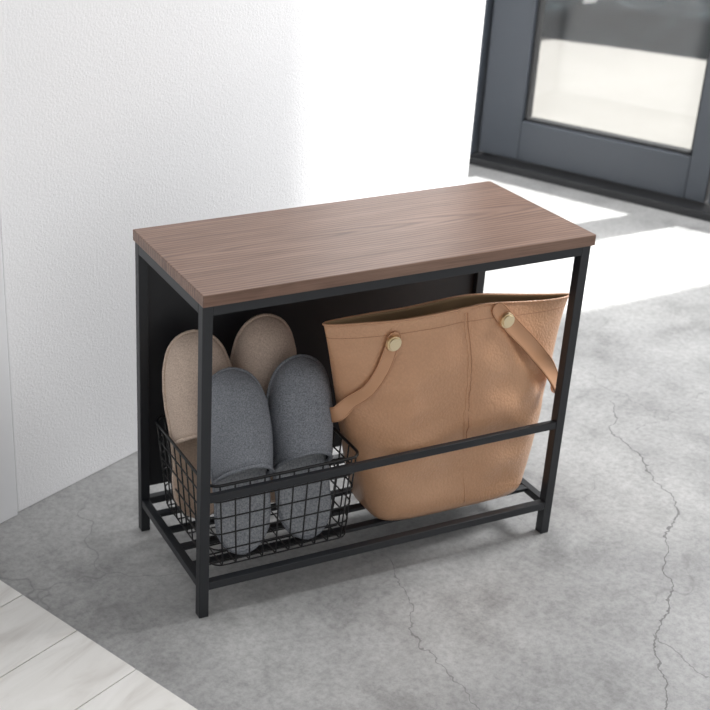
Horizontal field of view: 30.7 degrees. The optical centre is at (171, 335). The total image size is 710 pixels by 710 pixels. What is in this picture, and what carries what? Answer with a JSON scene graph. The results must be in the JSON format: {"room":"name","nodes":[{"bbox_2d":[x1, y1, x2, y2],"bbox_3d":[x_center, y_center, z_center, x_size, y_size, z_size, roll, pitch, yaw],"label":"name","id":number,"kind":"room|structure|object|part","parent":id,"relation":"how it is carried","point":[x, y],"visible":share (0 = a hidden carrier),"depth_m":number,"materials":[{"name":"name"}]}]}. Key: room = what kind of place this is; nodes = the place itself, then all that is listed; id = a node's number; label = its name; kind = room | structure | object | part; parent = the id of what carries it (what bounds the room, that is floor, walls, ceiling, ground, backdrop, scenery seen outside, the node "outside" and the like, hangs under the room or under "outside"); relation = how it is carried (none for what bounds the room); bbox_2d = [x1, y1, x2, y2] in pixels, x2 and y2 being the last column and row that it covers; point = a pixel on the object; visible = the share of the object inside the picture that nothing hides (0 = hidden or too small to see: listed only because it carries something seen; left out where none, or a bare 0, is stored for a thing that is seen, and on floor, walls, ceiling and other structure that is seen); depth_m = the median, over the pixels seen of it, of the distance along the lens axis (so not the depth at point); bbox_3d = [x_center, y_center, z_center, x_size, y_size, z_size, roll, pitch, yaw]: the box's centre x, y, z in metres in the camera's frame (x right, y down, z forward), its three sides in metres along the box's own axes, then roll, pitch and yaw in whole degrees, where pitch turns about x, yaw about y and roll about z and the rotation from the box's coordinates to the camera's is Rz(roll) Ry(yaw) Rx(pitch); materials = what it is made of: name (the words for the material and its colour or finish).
{"room":"home entryway","nodes":[
{"label":"home entryway","id":0,"kind":"room"},
{"bbox_2d":[0,230,17,523],"bbox_3d":[-1.384,-0.756,0.856,0.755,2.900,2.502,22,33,39],"label":"wall","id":1,"kind":"structure","parent":0,"point":[8,496],"depth_m":1.97,"materials":[{"name":"white paint"}]},
{"bbox_3d":[-1.384,-0.756,0.856,0.755,2.900,2.502,22,33,39],"label":"panel","id":2,"kind":"part","parent":1,"relation":"part of","materials":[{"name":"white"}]},
{"bbox_2d":[0,0,485,511],"bbox_3d":[-0.069,-1.334,2.091,0.750,2.900,1.290,22,33,39],"label":"wall","id":3,"kind":"structure","parent":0,"point":[118,117],"depth_m":2.07,"materials":[{"name":"white paint"}]},
{"bbox_2d":[0,164,709,709],"bbox_3d":[0.597,0.754,1.168,4.400,0.100,4.740,22,33,39],"label":"floor","id":4,"kind":"structure","parent":0,"point":[608,607],"depth_m":1.91,"materials":[{"name":"concrete"}]},
{"bbox_2d":[0,580,197,709],"bbox_3d":[0.089,1.165,0.136,3.388,0.030,2.240,22,33,39],"label":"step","id":5,"kind":"structure","parent":4,"relation":"on","point":[46,663],"depth_m":1.66,"materials":[{"name":"white wood"}]},
{"bbox_2d":[133,181,595,618],"bbox_3d":[0.271,0.080,1.901,0.600,0.500,0.260,-9,27,-19],"label":"storage bench","id":6,"kind":"object","parent":4,"relation":"on","point":[310,266],"visible":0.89,"depth_m":1.81,"materials":[{"name":"brown wood"}]},
{"bbox_2d":[155,415,358,565],"bbox_3d":[0.123,0.212,1.895,0.243,0.146,0.219,-9,27,-19],"label":"wire basket","id":7,"kind":"object","parent":6,"relation":"in","point":[164,432],"visible":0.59,"depth_m":1.83,"materials":[{"name":"black metal"}]},
{"bbox_2d":[162,329,231,517],"bbox_3d":[0.042,0.138,1.864,0.107,0.291,0.091,-2,25,-5],"label":"slipper","id":8,"kind":"object","parent":7,"relation":"in","point":[180,364],"visible":0.47,"depth_m":1.83,"materials":[{"name":"beige fabric"}]},
{"bbox_2d":[210,367,273,554],"bbox_3d":[0.098,0.180,1.811,0.105,0.264,0.103,-7,26,-14],"label":"slipper","id":9,"kind":"object","parent":7,"relation":"in","point":[241,426],"visible":0.79,"depth_m":1.77,"materials":[{"name":"grey fabric"}]},
{"bbox_2d":[230,313,296,502],"bbox_3d":[0.143,0.117,1.902,0.107,0.297,0.092,-7,26,-14],"label":"slipper","id":10,"kind":"object","parent":7,"relation":"in","point":[264,341],"visible":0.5,"depth_m":1.85,"materials":[{"name":"beige fabric"}]},
{"bbox_2d":[266,354,332,539],"bbox_3d":[0.189,0.164,1.848,0.106,0.262,0.105,-7,26,-14],"label":"slipper","id":11,"kind":"object","parent":7,"relation":"in","point":[298,395],"visible":0.88,"depth_m":1.81,"materials":[{"name":"grey fabric"}]},
{"bbox_3d":[0.226,0.006,1.991,0.584,0.406,0.003,-9,27,-19],"label":"panel","id":12,"kind":"part","parent":6,"relation":"part of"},
{"bbox_2d":[322,293,568,519],"bbox_3d":[0.393,0.097,1.910,0.412,0.340,0.142,-9,27,-19],"label":"tote bag","id":13,"kind":"object","parent":6,"relation":"in","point":[458,367],"visible":0.95,"depth_m":1.85,"materials":[{"name":"beige leather"}]},
{"bbox_3d":[0.259,0.059,1.802,0.119,0.142,0.045,7,26,15],"label":"handle","id":14,"kind":"part","parent":13,"relation":"part of","materials":[{"name":"brown leather"}]},
{"bbox_3d":[0.526,0.022,1.875,0.132,0.166,0.028,-9,27,-19],"label":"handle","id":15,"kind":"part","parent":13,"relation":"part of","materials":[{"name":"brown leather"}]},
{"bbox_3d":[2.291,-1.891,1.746,4.250,4.200,0.100,22,33,39],"label":"wall","id":16,"kind":"structure","parent":0,"visible":0},
{"bbox_2d":[469,0,709,221],"bbox_3d":[1.337,-1.583,2.858,1.280,2.700,0.145,22,33,39],"label":"door","id":17,"kind":"structure","parent":16,"relation":"in","point":[681,206],"depth_m":3.58,"materials":[{"name":"grey metal"}]},
{"bbox_2d":[479,0,709,202],"bbox_3d":[1.170,-1.632,3.010,0.680,2.600,0.050,22,33,39],"label":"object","id":18,"kind":"structure","parent":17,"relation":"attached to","point":[509,129],"depth_m":3.54,"materials":[{"name":"grey metal"}]},
{"label":"outside","id":19,"kind":"structure","parent":0,"visible":0},
{"bbox_2d":[532,37,706,148],"bbox_3d":[7.456,-3.653,10.595,26.000,0.090,19.760,22,33,39],"label":"ground","id":20,"kind":"structure","parent":19,"point":[650,96],"depth_m":4.58,"materials":[{"name":"white"}]},
{"bbox_2d":[583,0,595,2],"bbox_3d":[1.782,-1.706,5.255,0.110,0.910,0.110,22,33,39],"label":"post","id":21,"kind":"object","parent":20,"relation":"on","point":[584,1],"visible":0.02,"depth_m":5.37,"materials":[{"name":"white"}]},
{"bbox_2d":[542,0,709,59],"bbox_3d":[1.653,-1.840,6.403,7.016,0.200,1.837,22,33,39],"label":"plants","id":22,"kind":"object","parent":20,"relation":"on","point":[681,28],"visible":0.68,"depth_m":5.24,"materials":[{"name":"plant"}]}
]}

